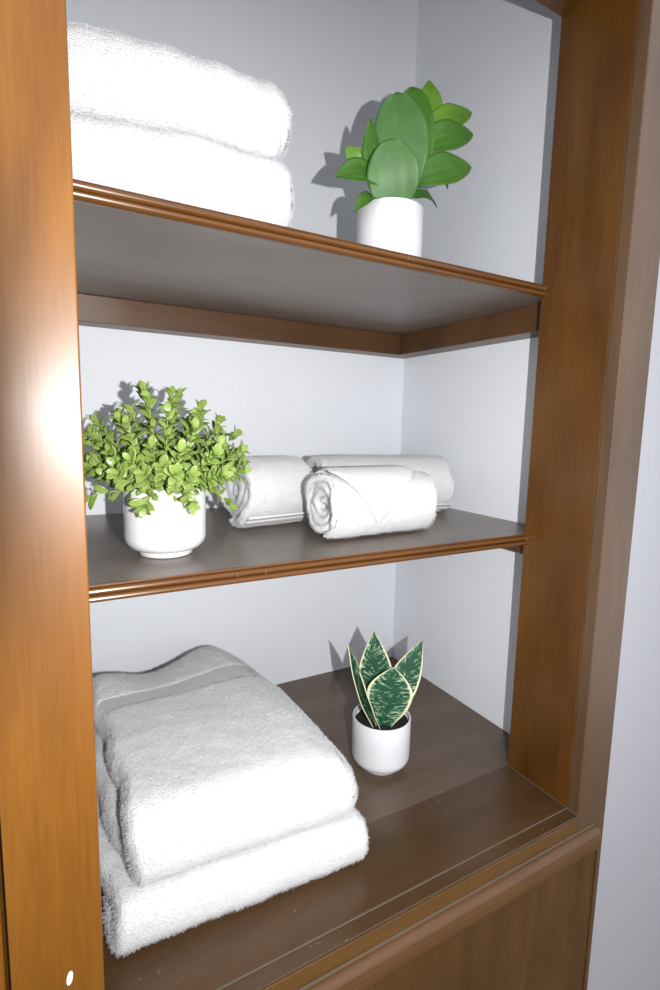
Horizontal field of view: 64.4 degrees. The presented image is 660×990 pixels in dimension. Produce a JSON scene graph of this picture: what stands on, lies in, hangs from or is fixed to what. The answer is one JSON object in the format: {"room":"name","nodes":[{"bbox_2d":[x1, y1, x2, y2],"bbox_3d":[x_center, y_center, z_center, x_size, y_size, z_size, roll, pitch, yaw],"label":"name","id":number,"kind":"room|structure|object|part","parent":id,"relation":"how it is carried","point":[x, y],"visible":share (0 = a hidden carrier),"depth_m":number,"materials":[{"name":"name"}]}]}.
{"room":"bathroom","nodes":[
{"label":"bathroom","id":0,"kind":"room"},
{"bbox_2d":[66,0,417,684],"bbox_3d":[-0.210,-0.442,1.176,0.966,1.930,0.030,-3,9,-29],"label":"wall","id":1,"kind":"structure","parent":0,"point":[335,63],"depth_m":1.21,"materials":[{"name":"white paint"}]},
{"bbox_2d":[392,0,561,733],"bbox_3d":[0.337,-0.430,1.180,0.030,1.930,0.504,-3,9,-29],"label":"wall","id":2,"kind":"structure","parent":0,"point":[497,60],"depth_m":1.16,"materials":[{"name":"white paint"}]},
{"bbox_2d":[587,262,659,989],"bbox_3d":[1.242,-0.039,1.318,1.720,2.700,0.056,-3,9,-29],"label":"wall","id":3,"kind":"structure","parent":0,"point":[625,946],"depth_m":0.98,"materials":[{"name":"grey paint"}]},
{"bbox_3d":[0.810,1.515,-0.098,4.000,0.030,2.460,-3,9,-29],"label":"floor","id":4,"kind":"structure","parent":0,"visible":0},
{"bbox_2d":[0,0,659,989],"bbox_3d":[-0.101,-0.013,0.890,1.056,2.700,0.678,-3,9,-29],"label":"linen cabinet","id":5,"kind":"object","parent":4,"relation":"on","point":[479,870],"visible":0.88,"depth_m":0.79,"materials":[{"name":"brown wood"}]},
{"bbox_3d":[-0.351,0.046,0.401,0.136,2.700,0.015,-3,9,-29],"label":"casing","id":6,"kind":"part","parent":5,"relation":"part of","materials":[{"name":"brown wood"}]},
{"bbox_2d":[97,794,369,956],"bbox_3d":[-0.204,0.502,0.871,0.380,0.079,0.420,-3,9,-29],"label":"folded towel","id":7,"kind":"object","parent":5,"relation":"on","point":[134,917],"visible":0.2,"depth_m":0.69,"materials":[{"name":"white fabric"}]},
{"bbox_2d":[93,645,357,888],"bbox_3d":[-0.212,0.409,0.884,0.344,0.130,0.479,-4,9,-33],"label":"folded towel","id":8,"kind":"object","parent":7,"relation":"on","point":[201,758],"visible":1,"depth_m":0.75,"materials":[{"name":"white fabric"}]},
{"bbox_2d":[86,507,527,602],"bbox_3d":[-0.087,0.068,1.004,0.924,0.021,0.513,-3,9,-29],"label":"wooden shelf","id":9,"kind":"object","parent":5,"relation":"attached to","point":[228,554],"visible":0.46,"depth_m":0.81,"materials":[{"name":"brown wood"}]},
{"bbox_2d":[82,380,251,558],"bbox_3d":[-0.242,-0.038,0.756,0.256,0.248,0.242,0,8,-8],"label":"potted plant","id":10,"kind":"object","parent":9,"relation":"on","point":[163,486],"visible":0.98,"depth_m":0.71,"materials":[{"name":"green plant"}]},
{"bbox_3d":[-0.276,0.000,0.702,0.002,0.015,0.098,6,9,31],"label":"stem","id":11,"kind":"part","parent":10,"relation":"part of","materials":[{"name":"green plant"}]},
{"bbox_3d":[-0.240,0.035,0.766,0.114,0.100,0.114,-3,9,-29],"label":"pot","id":12,"kind":"part","parent":10,"relation":"part of","materials":[{"name":"white ceramic"}]},
{"bbox_3d":[-0.222,-0.051,0.714,0.002,0.110,0.064,-2,8,-21],"label":"stem","id":13,"kind":"part","parent":10,"relation":"part of","materials":[{"name":"green plant"}]},
{"bbox_2d":[218,455,314,527],"bbox_3d":[-0.119,-0.008,1.001,0.160,0.129,0.127,-5,10,-38],"label":"rolled towel","id":14,"kind":"object","parent":9,"relation":"on","point":[273,492],"visible":0.88,"depth_m":0.95,"materials":[{"name":"white fabric"}]},
{"bbox_2d":[304,465,437,539],"bbox_3d":[0.078,0.008,0.927,0.235,0.117,0.116,-4,9,-32],"label":"rolled towel","id":15,"kind":"object","parent":9,"relation":"on","point":[352,501],"visible":1,"depth_m":0.88,"materials":[{"name":"white fabric"}]},
{"bbox_2d":[306,454,455,511],"bbox_3d":[0.107,-0.022,1.140,0.329,0.130,0.124,-2,8,-23],"label":"rolled towel","id":16,"kind":"object","parent":9,"relation":"on","point":[436,466],"visible":0.17,"depth_m":1.12,"materials":[{"name":"white fabric"}]},
{"bbox_2d":[73,179,545,334],"bbox_3d":[-0.077,-0.371,0.946,0.924,0.020,0.513,-3,9,-29],"label":"wooden shelf","id":17,"kind":"object","parent":5,"relation":"attached to","point":[134,246],"visible":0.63,"depth_m":0.81,"materials":[{"name":"brown wood"}]},
{"bbox_2d":[70,110,295,226],"bbox_3d":[-0.292,-0.414,0.764,0.371,0.103,0.370,-3,9,-29],"label":"folded towel","id":18,"kind":"object","parent":17,"relation":"on","point":[185,168],"visible":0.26,"depth_m":0.62,"materials":[{"name":"white fabric"}]},
{"bbox_2d":[67,19,292,161],"bbox_3d":[-0.292,-0.500,0.752,0.366,0.110,0.369,-3,9,-29],"label":"folded towel","id":19,"kind":"object","parent":18,"relation":"on","point":[112,75],"visible":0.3,"depth_m":0.61,"materials":[{"name":"white fabric"}]},
{"bbox_2d":[334,80,472,256],"bbox_3d":[0.135,-0.545,0.867,0.294,0.357,0.132,-3,9,-29],"label":"potted plant","id":20,"kind":"object","parent":17,"relation":"on","point":[396,158],"visible":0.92,"depth_m":0.83,"materials":[{"name":"green plant"}]},
{"bbox_3d":[0.099,-0.420,0.877,0.110,0.104,0.110,-3,9,-29],"label":"pot","id":21,"kind":"part","parent":20,"relation":"part of","materials":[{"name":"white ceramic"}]},
{"bbox_2d":[348,630,422,775],"bbox_3d":[0.108,0.398,1.011,0.161,0.264,0.117,1,8,-3],"label":"potted plant","id":22,"kind":"object","parent":5,"relation":"on","point":[381,722],"visible":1,"depth_m":0.98,"materials":[{"name":"green plant"}]},
{"bbox_3d":[0.099,0.477,1.023,0.113,0.103,0.113,-3,9,-29],"label":"pot","id":23,"kind":"part","parent":22,"relation":"part of","materials":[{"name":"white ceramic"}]},
{"bbox_3d":[0.093,0.635,0.736,0.750,0.124,0.021,-3,9,-29],"label":"rail","id":24,"kind":"part","parent":5,"relation":"part of","materials":[{"name":"brown wood"}]},
{"bbox_3d":[0.104,0.621,0.716,0.842,0.038,0.018,-3,9,-29],"label":"door moulding","id":25,"kind":"part","parent":5,"relation":"part of","materials":[{"name":"brown wood"}]},
{"bbox_3d":[0.095,0.937,0.760,0.834,0.660,0.012,-3,9,-29],"label":"door","id":26,"kind":"part","parent":5,"relation":"part of","materials":[{"name":"brown wood"}]}
]}

